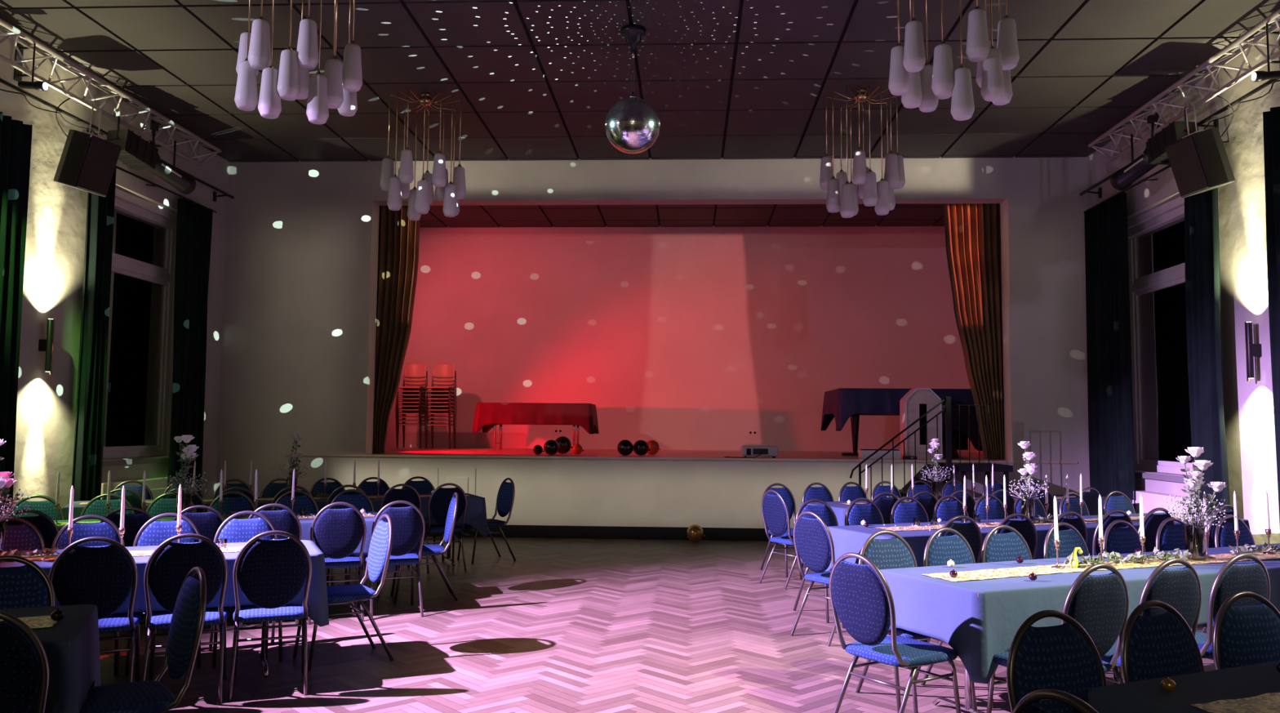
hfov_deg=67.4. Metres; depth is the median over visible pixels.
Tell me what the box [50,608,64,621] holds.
bauble
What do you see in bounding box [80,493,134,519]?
banquet chair
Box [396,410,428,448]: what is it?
chair
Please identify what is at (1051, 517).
eucalyptus garland
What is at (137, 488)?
banquet chair
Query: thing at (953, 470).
taper candle
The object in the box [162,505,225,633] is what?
banquet chair
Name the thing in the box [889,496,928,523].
banquet chair
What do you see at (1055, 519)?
taper candle
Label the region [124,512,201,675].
banquet chair
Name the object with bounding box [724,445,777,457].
projector
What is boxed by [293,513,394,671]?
banquet chair
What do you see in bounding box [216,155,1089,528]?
wall
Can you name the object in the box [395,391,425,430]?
chair
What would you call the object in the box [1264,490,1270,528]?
taper candle
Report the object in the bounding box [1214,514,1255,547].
banquet chair
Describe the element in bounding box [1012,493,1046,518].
banquet chair
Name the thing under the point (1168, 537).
banquet chair
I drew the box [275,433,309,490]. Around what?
flower vase
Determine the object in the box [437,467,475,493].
door
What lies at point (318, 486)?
banquet chair
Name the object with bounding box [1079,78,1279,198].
bar
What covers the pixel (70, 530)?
candlestick
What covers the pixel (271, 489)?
banquet chair
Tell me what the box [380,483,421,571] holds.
banquet chair
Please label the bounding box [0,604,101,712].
tablecloth
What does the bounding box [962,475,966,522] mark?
candlestick
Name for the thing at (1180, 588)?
banquet chair
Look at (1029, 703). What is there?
banquet chair
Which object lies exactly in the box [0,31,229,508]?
wall
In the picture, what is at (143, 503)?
candlestick
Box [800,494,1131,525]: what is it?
tablecloth
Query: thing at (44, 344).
wall sconce
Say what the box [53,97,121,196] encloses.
speaker
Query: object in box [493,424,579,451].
folding table
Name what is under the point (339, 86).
chandelier
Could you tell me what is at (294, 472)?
taper candle
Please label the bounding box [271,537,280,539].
glass votive
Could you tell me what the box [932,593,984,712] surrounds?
banquet table
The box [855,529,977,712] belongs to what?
banquet chair
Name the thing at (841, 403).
cover
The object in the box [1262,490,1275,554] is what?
candlestick
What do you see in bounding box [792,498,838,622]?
banquet chair
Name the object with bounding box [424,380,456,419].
chair
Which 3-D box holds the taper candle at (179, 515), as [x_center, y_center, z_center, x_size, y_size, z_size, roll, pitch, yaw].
[-2.859,0.926,5.957,0.022,0.262,0.023,1,-4,-8]
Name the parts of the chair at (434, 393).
seat, backrest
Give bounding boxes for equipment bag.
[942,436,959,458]
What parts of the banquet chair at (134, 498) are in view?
panel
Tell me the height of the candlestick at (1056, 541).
0.412 m
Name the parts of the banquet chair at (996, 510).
backrest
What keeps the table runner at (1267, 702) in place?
on the tablecloth at (1148, 695)
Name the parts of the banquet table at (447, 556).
leg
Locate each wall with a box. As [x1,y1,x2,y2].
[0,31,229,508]
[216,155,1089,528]
[386,225,976,452]
[1087,28,1279,544]
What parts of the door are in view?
hatch panel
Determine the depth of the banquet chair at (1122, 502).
9.74 m
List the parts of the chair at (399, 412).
seat, backrest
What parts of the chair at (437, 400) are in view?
seat, backrest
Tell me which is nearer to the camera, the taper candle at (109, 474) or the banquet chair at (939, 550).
the banquet chair at (939, 550)
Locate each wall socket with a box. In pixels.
[554,428,562,432]
[748,430,756,435]
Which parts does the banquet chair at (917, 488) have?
backrest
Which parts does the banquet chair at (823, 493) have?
frame, backrest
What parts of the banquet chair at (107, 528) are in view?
backrest, frame, leg, leg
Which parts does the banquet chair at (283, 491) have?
panel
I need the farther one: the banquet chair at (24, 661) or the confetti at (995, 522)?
the confetti at (995, 522)
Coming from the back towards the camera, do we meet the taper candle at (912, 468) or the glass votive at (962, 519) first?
the taper candle at (912, 468)
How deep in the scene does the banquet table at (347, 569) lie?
8.31 m
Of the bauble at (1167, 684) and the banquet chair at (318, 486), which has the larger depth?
the banquet chair at (318, 486)
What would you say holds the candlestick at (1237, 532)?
on the table runner at (984, 574)
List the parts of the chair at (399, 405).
seat, backrest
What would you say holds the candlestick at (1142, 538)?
on the table runner at (984, 574)
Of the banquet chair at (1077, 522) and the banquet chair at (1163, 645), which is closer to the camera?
the banquet chair at (1163, 645)
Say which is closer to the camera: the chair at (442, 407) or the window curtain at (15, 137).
the window curtain at (15, 137)
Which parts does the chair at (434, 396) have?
seat, backrest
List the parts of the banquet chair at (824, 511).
leg, frame, backrest, leg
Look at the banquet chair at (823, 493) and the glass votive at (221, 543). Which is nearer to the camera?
the glass votive at (221, 543)
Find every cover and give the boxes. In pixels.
[100,476,167,499]
[821,387,982,450]
[1132,488,1193,514]
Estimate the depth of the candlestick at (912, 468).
10.45 m
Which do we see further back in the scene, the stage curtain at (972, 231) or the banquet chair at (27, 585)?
the stage curtain at (972, 231)
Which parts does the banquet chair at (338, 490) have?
panel, frame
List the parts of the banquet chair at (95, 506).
backrest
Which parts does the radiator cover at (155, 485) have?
panel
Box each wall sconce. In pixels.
[38,318,54,374]
[1244,321,1262,381]
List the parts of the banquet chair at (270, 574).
leg, leg, seat, frame, panel, backrest, leg, leg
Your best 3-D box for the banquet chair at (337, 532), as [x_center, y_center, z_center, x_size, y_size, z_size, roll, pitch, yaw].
[-2.471,1.637,7.792,0.442,0.946,0.557,2,-4,-21]
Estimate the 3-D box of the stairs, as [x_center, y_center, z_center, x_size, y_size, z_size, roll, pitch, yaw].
[3.721,1.525,12.642,2.051,1.970,0.980,0,-4,3]
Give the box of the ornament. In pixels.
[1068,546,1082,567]
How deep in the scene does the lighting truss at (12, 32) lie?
10.32 m
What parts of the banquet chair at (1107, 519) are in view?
backrest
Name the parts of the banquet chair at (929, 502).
frame, panel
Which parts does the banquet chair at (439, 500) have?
leg, seat, frame, panel, backrest, leg, leg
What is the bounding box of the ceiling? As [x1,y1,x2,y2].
[0,0,1279,227]
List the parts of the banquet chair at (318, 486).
backrest, frame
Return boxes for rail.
[115,165,216,213]
[1083,140,1229,212]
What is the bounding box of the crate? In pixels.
[858,449,900,458]
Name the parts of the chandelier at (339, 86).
lamp shade, lamp shade, arm rod, lamp shade, arm rod, lamp shade, arm rod, lamp shade, arm rod, arm rod, lamp shade, lamp shade, arm rod, lamp shade, arm rod, lamp shade, arm rod, arm rod, lamp shade, arm rod, lamp shade, arm rod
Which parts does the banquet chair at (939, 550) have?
leg, frame, backrest, leg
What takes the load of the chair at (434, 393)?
on the chair at (434, 396)
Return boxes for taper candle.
[55,471,59,503]
[68,485,74,528]
[106,470,111,502]
[120,485,124,528]
[142,470,146,502]
[177,484,182,525]
[219,469,222,500]
[223,460,226,484]
[254,469,257,499]
[291,468,295,497]
[324,459,326,483]
[353,459,355,483]
[377,460,379,482]
[865,464,867,488]
[890,463,893,487]
[911,463,913,487]
[952,463,955,486]
[963,475,965,506]
[972,463,974,486]
[985,475,988,505]
[991,463,993,485]
[1003,474,1006,504]
[1044,474,1048,503]
[1053,495,1058,540]
[1066,473,1069,503]
[1080,473,1082,502]
[1097,494,1102,537]
[1139,493,1144,536]
[1203,491,1208,532]
[1233,490,1239,530]
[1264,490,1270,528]
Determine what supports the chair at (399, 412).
on the chair at (406, 403)
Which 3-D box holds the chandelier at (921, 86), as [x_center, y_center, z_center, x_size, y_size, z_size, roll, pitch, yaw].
[2.373,-2.453,7.292,0.960,1.580,0.975,0,-4,3]
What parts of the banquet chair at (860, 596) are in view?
leg, panel, backrest, frame, leg, seat, leg, leg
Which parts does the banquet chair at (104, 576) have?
panel, backrest, frame, seat, leg, leg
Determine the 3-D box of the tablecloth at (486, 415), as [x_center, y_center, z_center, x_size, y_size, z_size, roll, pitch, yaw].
[-1.779,1.071,16.577,2.085,0.516,0.924,0,-4,3]
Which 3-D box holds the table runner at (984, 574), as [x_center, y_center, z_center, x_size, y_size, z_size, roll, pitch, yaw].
[3.235,1.251,5.859,3.607,0.005,0.311,2,-5,-24]
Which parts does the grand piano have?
leg, leg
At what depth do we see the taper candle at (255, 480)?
8.04 m
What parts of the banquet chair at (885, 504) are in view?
frame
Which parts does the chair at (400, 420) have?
seat, backrest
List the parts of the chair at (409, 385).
seat, backrest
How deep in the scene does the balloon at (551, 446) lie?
13.89 m
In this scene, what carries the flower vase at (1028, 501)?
on the table runner at (1133, 518)
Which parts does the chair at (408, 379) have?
seat, backrest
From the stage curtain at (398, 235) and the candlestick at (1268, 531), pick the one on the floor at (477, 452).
the stage curtain at (398, 235)
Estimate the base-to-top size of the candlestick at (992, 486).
0.412 m
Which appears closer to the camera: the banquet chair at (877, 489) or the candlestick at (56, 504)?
the candlestick at (56, 504)
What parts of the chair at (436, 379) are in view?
seat, backrest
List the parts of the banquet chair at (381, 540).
leg, leg, seat, frame, leg, leg, backrest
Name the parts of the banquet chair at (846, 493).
backrest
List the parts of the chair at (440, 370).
leg, leg, seat, backrest, leg, leg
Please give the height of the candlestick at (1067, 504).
0.412 m
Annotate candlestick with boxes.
[54,471,61,524]
[66,485,74,545]
[106,470,111,514]
[118,485,124,544]
[141,470,146,510]
[176,484,182,542]
[191,461,195,488]
[218,469,225,519]
[222,460,226,489]
[248,460,252,490]
[253,469,257,509]
[290,468,295,510]
[321,459,328,497]
[352,459,355,488]
[374,460,382,497]
[863,464,869,502]
[890,463,893,497]
[911,463,914,496]
[952,463,955,491]
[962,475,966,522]
[972,463,977,500]
[982,475,991,524]
[991,463,994,492]
[1003,474,1007,517]
[1044,474,1051,522]
[1051,495,1064,568]
[1065,473,1069,517]
[1079,473,1085,519]
[1096,494,1104,564]
[1136,493,1150,563]
[1203,491,1213,557]
[1231,490,1239,555]
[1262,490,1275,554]
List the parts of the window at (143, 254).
pane, sill, sash, pane, sash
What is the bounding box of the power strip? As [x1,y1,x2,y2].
[902,455,916,459]
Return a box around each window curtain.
[0,111,32,512]
[71,166,115,501]
[167,198,213,488]
[1084,191,1136,511]
[1184,187,1230,515]
[1262,106,1279,524]
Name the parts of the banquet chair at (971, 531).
backrest, frame, panel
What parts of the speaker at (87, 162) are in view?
suspension rod, mounting plate, suspension rod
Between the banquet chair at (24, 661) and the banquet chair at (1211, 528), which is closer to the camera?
the banquet chair at (24, 661)
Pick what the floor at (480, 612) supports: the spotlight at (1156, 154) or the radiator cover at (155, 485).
the radiator cover at (155, 485)
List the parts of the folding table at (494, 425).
leg, leg, leg, leg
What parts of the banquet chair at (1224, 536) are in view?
backrest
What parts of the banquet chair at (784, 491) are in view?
leg, frame, seat, backrest, leg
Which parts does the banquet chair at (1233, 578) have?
seat, backrest, panel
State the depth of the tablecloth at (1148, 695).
2.95 m
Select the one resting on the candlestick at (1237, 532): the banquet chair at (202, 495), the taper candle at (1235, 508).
the taper candle at (1235, 508)
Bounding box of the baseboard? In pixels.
[420,524,777,541]
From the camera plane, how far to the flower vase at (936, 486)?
10.56 m
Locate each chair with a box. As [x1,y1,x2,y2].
[0,555,55,608]
[0,610,48,712]
[4,516,45,551]
[5,508,58,548]
[9,494,64,519]
[48,536,143,682]
[51,514,124,675]
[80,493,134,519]
[80,566,206,712]
[99,506,152,546]
[101,488,146,513]
[112,480,153,499]
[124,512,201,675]
[141,533,230,703]
[142,492,196,612]
[162,487,204,511]
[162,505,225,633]
[163,480,204,497]
[207,491,255,515]
[208,510,282,667]
[213,478,253,497]
[217,486,258,508]
[227,530,311,701]
[239,502,301,627]
[259,478,297,497]
[270,485,313,510]
[271,489,319,513]
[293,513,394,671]
[307,502,366,624]
[309,477,352,555]
[325,484,366,573]
[326,488,379,597]
[352,476,389,558]
[363,500,425,617]
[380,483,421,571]
[391,492,458,604]
[395,363,427,411]
[395,371,427,415]
[395,380,427,418]
[395,383,427,422]
[395,387,425,426]
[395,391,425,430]
[395,395,425,433]
[395,399,425,437]
[395,400,428,440]
[395,404,428,444]
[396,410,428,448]
[401,475,444,560]
[415,482,466,573]
[424,363,456,412]
[424,371,456,415]
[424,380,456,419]
[424,384,456,422]
[425,387,456,426]
[425,391,456,430]
[425,395,456,434]
[425,399,456,437]
[425,400,457,441]
[425,404,457,444]
[425,407,457,448]
[457,477,515,564]
[758,489,828,589]
[760,483,795,577]
[790,511,844,646]
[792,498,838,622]
[801,482,833,566]
[828,552,960,712]
[838,481,867,501]
[844,497,884,525]
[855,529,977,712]
[871,480,901,500]
[871,492,898,524]
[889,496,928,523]
[906,480,931,499]
[908,490,937,521]
[920,527,994,708]
[933,495,968,521]
[936,515,982,644]
[942,479,967,496]
[946,489,975,519]
[973,493,1008,519]
[981,524,1032,562]
[982,479,1007,497]
[986,563,1128,712]
[988,488,1014,518]
[994,512,1037,559]
[1006,609,1106,712]
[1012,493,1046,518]
[1012,688,1098,712]
[1019,479,1044,494]
[1031,488,1053,516]
[1043,521,1116,684]
[1049,511,1087,544]
[1059,491,1089,516]
[1078,486,1102,515]
[1092,509,1133,555]
[1100,558,1201,684]
[1102,490,1135,515]
[1102,519,1213,631]
[1120,600,1204,683]
[1137,507,1175,551]
[1155,516,1207,632]
[1195,553,1270,659]
[1207,504,1239,547]
[1212,591,1279,669]
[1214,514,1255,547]
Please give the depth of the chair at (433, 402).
17.23 m
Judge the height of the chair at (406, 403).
0.882 m
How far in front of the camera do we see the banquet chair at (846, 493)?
10.99 m
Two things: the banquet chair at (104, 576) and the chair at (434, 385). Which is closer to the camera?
the banquet chair at (104, 576)
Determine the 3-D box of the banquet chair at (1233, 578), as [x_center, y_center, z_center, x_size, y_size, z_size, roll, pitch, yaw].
[2.946,1.480,5.041,0.442,0.946,0.557,2,-5,-21]
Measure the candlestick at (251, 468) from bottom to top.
0.412 m
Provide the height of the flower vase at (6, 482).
0.691 m
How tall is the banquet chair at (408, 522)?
0.946 m
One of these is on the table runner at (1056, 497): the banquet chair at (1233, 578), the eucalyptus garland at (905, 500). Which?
the eucalyptus garland at (905, 500)
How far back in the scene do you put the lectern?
13.58 m
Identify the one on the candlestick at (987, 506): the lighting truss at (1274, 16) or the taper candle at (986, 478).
the taper candle at (986, 478)
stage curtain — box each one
[372,205,420,453]
[942,203,1004,459]
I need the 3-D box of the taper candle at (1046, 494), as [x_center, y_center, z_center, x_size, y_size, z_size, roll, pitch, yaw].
[3.524,1.151,8.314,0.023,0.262,0.022,-3,-5,44]
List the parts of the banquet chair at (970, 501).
frame, panel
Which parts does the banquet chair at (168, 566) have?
leg, leg, frame, panel, backrest, seat, leg, leg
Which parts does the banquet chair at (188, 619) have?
seat, frame, backrest, panel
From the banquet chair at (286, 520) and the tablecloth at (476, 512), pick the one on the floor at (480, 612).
the banquet chair at (286, 520)
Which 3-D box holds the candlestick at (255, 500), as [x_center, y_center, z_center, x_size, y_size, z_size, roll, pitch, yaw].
[-3.220,1.151,8.043,0.072,0.412,0.072,-3,-4,35]
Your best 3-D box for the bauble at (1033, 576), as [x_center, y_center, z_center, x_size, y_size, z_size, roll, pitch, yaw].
[2.077,1.162,5.070,0.042,0.044,0.042,0,-4,3]
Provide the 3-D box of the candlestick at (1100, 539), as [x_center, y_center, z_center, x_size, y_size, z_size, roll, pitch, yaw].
[2.735,1.028,5.692,0.072,0.412,0.072,-1,-4,17]
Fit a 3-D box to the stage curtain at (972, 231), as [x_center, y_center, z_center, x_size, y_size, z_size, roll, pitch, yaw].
[4.904,-0.570,13.774,1.084,4.066,0.214,0,-4,6]
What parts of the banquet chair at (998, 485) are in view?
backrest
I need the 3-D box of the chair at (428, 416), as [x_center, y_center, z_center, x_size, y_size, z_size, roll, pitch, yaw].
[-3.567,1.085,17.259,0.444,0.882,0.499,0,-4,3]
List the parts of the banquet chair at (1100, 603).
leg, seat, frame, backrest, panel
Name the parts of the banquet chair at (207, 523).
frame, panel, backrest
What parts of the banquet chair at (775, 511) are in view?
leg, panel, backrest, frame, seat, leg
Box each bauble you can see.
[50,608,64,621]
[360,507,365,513]
[946,559,954,566]
[949,568,957,577]
[1016,555,1023,563]
[1028,572,1037,580]
[1133,547,1141,553]
[1160,676,1176,691]
[1275,662,1279,672]
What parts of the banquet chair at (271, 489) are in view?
backrest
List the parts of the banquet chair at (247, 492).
panel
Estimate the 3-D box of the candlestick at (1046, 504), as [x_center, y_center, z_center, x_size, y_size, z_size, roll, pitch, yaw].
[3.523,1.226,8.309,0.072,0.412,0.072,-3,-5,44]
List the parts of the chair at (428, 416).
seat, backrest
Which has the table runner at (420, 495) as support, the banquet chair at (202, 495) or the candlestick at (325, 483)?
the candlestick at (325, 483)
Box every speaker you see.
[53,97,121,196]
[1164,94,1235,198]
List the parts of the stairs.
handrail, rail, newel post, post, landing rail, post, post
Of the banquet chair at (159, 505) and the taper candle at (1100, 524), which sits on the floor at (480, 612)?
the banquet chair at (159, 505)
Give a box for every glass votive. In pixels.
[217,537,226,547]
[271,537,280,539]
[299,508,306,515]
[913,518,919,525]
[929,517,937,524]
[960,518,967,522]
[973,514,980,521]
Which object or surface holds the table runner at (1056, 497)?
on the tablecloth at (838, 508)
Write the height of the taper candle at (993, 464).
0.262 m
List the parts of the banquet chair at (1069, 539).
frame, backrest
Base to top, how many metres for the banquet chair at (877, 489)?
0.946 m
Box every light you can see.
[17,43,48,90]
[1251,23,1279,81]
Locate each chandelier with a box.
[234,0,362,124]
[379,88,466,220]
[819,84,905,217]
[888,0,1019,120]
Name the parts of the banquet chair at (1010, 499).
frame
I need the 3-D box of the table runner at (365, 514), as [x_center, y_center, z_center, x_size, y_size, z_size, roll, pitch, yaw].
[-3.914,1.332,7.751,3.426,0.005,0.310,2,-5,-24]
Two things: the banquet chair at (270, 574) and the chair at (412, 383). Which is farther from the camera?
the chair at (412, 383)
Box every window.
[102,187,177,466]
[1127,195,1192,482]
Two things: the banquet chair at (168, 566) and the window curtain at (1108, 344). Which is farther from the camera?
the window curtain at (1108, 344)
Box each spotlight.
[105,115,195,194]
[1110,106,1198,190]
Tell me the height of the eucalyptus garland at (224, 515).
0.077 m
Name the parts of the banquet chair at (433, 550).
leg, leg, seat, frame, leg, leg, backrest, panel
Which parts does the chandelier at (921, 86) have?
arm rod, lamp shade, arm rod, lamp shade, arm rod, lamp shade, arm rod, lamp shade, arm rod, lamp shade, lamp shade, arm rod, lamp shade, lamp shade, lamp shade, arm rod, lamp shade, arm rod, lamp shade, arm rod, lamp shade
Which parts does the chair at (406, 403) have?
seat, backrest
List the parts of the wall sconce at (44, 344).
rod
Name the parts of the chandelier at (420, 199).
lamp shade, lamp shade, arm rod, lamp shade, lamp shade, arm rod, arm rod, lamp shade, arm rod, arm rod, lamp shade, arm rod, lamp shade, arm rod, arm rod, arm rod, lamp shade, lamp shade, arm rod, arm rod, arm rod, lamp shade, lamp shade, lamp shade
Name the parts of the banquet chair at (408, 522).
leg, leg, seat, frame, backrest, panel, leg, leg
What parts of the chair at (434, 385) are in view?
seat, backrest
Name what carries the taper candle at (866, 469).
on the candlestick at (866, 468)
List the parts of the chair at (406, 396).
seat, backrest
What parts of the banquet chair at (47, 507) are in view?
backrest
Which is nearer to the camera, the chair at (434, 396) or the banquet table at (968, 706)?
the banquet table at (968, 706)
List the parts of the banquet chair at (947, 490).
backrest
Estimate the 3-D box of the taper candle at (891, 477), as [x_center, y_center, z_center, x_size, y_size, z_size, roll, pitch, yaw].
[2.723,1.295,10.363,0.022,0.262,0.023,0,-3,7]
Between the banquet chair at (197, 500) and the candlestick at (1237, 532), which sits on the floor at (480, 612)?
the banquet chair at (197, 500)
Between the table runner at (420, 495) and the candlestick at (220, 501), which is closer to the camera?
the candlestick at (220, 501)
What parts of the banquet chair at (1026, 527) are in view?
backrest, panel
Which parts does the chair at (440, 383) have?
seat, backrest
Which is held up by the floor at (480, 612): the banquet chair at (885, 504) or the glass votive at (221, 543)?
the banquet chair at (885, 504)
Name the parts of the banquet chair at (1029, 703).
panel, backrest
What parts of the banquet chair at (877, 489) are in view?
backrest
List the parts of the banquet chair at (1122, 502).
backrest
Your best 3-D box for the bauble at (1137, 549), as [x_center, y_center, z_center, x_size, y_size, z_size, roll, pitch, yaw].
[3.198,1.252,6.161,0.042,0.044,0.042,0,-4,3]
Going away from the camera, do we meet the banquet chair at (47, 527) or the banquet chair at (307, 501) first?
the banquet chair at (47, 527)
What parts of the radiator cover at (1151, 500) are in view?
panel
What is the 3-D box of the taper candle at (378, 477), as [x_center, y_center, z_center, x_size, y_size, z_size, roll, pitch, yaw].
[-2.876,1.263,10.552,0.023,0.262,0.022,1,-4,-15]
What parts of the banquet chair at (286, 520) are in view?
frame, panel, backrest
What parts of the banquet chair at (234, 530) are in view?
leg, leg, frame, backrest, leg, leg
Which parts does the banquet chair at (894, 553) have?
leg, frame, backrest, seat, leg, leg, leg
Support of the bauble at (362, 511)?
on the table runner at (365, 514)
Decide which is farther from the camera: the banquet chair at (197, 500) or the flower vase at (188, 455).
the banquet chair at (197, 500)
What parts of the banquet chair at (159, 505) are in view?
backrest, frame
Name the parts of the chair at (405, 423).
seat, backrest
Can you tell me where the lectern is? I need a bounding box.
[899,387,942,458]
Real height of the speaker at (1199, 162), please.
0.915 m
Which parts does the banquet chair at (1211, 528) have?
backrest, panel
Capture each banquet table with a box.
[63,508,455,565]
[259,621,268,677]
[344,567,352,608]
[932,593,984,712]
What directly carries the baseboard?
attached to the wall at (298, 354)
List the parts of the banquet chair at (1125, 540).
frame, backrest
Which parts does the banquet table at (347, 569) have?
leg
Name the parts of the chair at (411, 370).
leg, leg, seat, backrest, leg, leg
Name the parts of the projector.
socket panel, connector panel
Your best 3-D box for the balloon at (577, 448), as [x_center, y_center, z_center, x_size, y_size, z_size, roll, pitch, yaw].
[-0.945,1.400,14.502,0.156,0.156,0.156,5,-6,-44]
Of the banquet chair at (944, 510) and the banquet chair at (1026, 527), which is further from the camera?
the banquet chair at (944, 510)
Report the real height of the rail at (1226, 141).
0.044 m
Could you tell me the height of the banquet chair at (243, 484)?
0.946 m
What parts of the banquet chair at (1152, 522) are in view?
backrest, frame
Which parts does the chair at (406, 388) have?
seat, backrest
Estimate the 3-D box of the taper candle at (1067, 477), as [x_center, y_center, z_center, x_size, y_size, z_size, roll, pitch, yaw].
[3.727,1.157,8.363,0.023,0.262,0.022,2,-5,-2]
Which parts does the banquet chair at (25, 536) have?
backrest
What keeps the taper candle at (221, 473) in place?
on the candlestick at (220, 501)
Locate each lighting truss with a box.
[0,17,222,165]
[1088,8,1279,160]
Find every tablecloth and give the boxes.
[0,539,328,626]
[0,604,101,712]
[53,511,395,571]
[62,493,488,537]
[471,402,599,434]
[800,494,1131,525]
[826,511,1249,570]
[880,542,1279,684]
[1087,660,1279,712]
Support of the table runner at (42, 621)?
on the tablecloth at (75, 668)
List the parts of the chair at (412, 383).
seat, backrest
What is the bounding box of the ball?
[604,24,660,153]
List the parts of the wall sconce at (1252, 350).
rod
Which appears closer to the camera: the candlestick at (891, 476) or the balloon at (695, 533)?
the candlestick at (891, 476)
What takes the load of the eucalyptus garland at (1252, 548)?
on the table runner at (984, 574)
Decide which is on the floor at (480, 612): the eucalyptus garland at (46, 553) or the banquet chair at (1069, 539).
the banquet chair at (1069, 539)
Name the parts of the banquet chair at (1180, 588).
seat, leg, leg, backrest, panel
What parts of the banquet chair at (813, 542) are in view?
leg, panel, frame, backrest, seat, leg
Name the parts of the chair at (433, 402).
seat, backrest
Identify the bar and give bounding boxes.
[0,77,234,201]
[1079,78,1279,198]
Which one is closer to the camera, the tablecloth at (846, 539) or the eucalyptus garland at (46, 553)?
the eucalyptus garland at (46, 553)
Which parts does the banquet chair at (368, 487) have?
frame, backrest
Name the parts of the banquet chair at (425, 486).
backrest, frame, leg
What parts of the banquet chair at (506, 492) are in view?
leg, leg, seat, leg, frame, backrest, leg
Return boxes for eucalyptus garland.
[0,546,66,557]
[191,508,279,518]
[309,491,329,497]
[886,494,910,502]
[1035,513,1075,522]
[1063,546,1192,566]
[1227,541,1279,553]
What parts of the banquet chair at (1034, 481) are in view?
backrest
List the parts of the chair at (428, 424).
seat, backrest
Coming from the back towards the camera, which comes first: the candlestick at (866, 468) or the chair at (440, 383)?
the chair at (440, 383)
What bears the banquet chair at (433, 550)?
on the floor at (480, 612)
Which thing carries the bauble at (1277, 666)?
on the tablecloth at (1148, 695)
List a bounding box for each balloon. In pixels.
[533,444,544,454]
[543,439,560,454]
[555,435,572,453]
[572,444,584,453]
[617,439,635,455]
[633,440,650,455]
[646,440,661,454]
[686,524,705,542]
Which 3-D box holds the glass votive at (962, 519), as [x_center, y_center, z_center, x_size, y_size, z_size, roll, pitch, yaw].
[2.735,1.382,8.096,0.058,0.055,0.056,0,-4,3]
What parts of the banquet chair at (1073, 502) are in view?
backrest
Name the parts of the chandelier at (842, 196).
lamp shade, lamp shade, arm rod, lamp shade, arm rod, lamp shade, arm rod, arm rod, arm rod, lamp shade, lamp shade, arm rod, arm rod, lamp shade, arm rod, lamp shade, arm rod, arm rod, arm rod, lamp shade, arm rod, lamp shade, lamp shade, lamp shade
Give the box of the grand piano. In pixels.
[841,413,968,455]
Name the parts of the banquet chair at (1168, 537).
frame, backrest, leg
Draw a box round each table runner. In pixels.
[0,615,57,628]
[20,546,243,559]
[56,513,374,525]
[78,494,468,504]
[840,496,1102,504]
[874,514,1209,530]
[921,550,1279,581]
[1191,692,1279,712]
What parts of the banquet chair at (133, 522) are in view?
frame, panel, backrest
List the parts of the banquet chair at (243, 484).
backrest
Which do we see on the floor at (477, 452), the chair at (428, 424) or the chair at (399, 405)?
the chair at (428, 424)
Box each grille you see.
[75,136,121,195]
[1164,135,1208,196]
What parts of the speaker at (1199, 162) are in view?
suspension rod, mounting plate, suspension rod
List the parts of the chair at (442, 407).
seat, backrest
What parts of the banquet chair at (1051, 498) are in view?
panel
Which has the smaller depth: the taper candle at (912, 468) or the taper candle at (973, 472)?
the taper candle at (912, 468)
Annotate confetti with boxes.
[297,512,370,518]
[884,521,999,530]
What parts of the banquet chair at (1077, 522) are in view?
backrest, panel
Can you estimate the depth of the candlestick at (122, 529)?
5.78 m
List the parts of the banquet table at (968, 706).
leg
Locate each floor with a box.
[98,536,1215,712]
[284,446,1077,463]
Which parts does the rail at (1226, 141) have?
rod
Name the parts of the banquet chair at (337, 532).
leg, backrest, frame, panel, seat, leg, leg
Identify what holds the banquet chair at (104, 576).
on the floor at (480, 612)
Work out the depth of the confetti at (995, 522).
7.83 m
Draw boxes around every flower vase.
[0,439,30,552]
[161,435,207,513]
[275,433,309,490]
[920,438,951,500]
[1008,440,1048,523]
[1164,446,1227,559]
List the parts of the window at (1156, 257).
sash, pane, sash, sill, pane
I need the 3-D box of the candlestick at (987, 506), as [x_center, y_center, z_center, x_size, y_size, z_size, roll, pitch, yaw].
[2.910,1.202,8.045,0.072,0.412,0.072,5,-7,-41]
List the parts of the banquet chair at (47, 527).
backrest, frame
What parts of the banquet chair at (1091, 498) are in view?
frame, panel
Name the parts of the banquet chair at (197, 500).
panel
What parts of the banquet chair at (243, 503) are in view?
backrest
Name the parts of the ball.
motor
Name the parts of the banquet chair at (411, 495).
panel, backrest, frame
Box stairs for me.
[849,395,1013,497]
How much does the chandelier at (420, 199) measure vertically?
1.480 m
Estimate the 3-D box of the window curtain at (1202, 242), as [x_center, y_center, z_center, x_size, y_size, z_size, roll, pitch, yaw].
[5.847,0.069,9.907,0.139,4.450,0.672,0,-4,0]
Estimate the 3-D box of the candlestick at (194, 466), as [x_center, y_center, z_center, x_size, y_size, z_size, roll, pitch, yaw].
[-4.559,1.269,9.800,0.072,0.412,0.072,1,-5,1]
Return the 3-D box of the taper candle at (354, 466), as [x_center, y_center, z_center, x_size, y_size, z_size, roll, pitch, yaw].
[-3.104,1.252,10.429,0.022,0.262,0.023,-1,-4,21]
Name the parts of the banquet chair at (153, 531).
leg, backrest, frame, leg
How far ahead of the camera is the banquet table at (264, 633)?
6.10 m
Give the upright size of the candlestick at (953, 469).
0.412 m
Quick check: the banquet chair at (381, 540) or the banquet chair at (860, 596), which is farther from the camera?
the banquet chair at (381, 540)
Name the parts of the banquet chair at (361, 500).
leg, leg, backrest, frame, leg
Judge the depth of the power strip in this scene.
13.33 m
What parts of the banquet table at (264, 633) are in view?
leg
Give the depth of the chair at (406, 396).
17.27 m

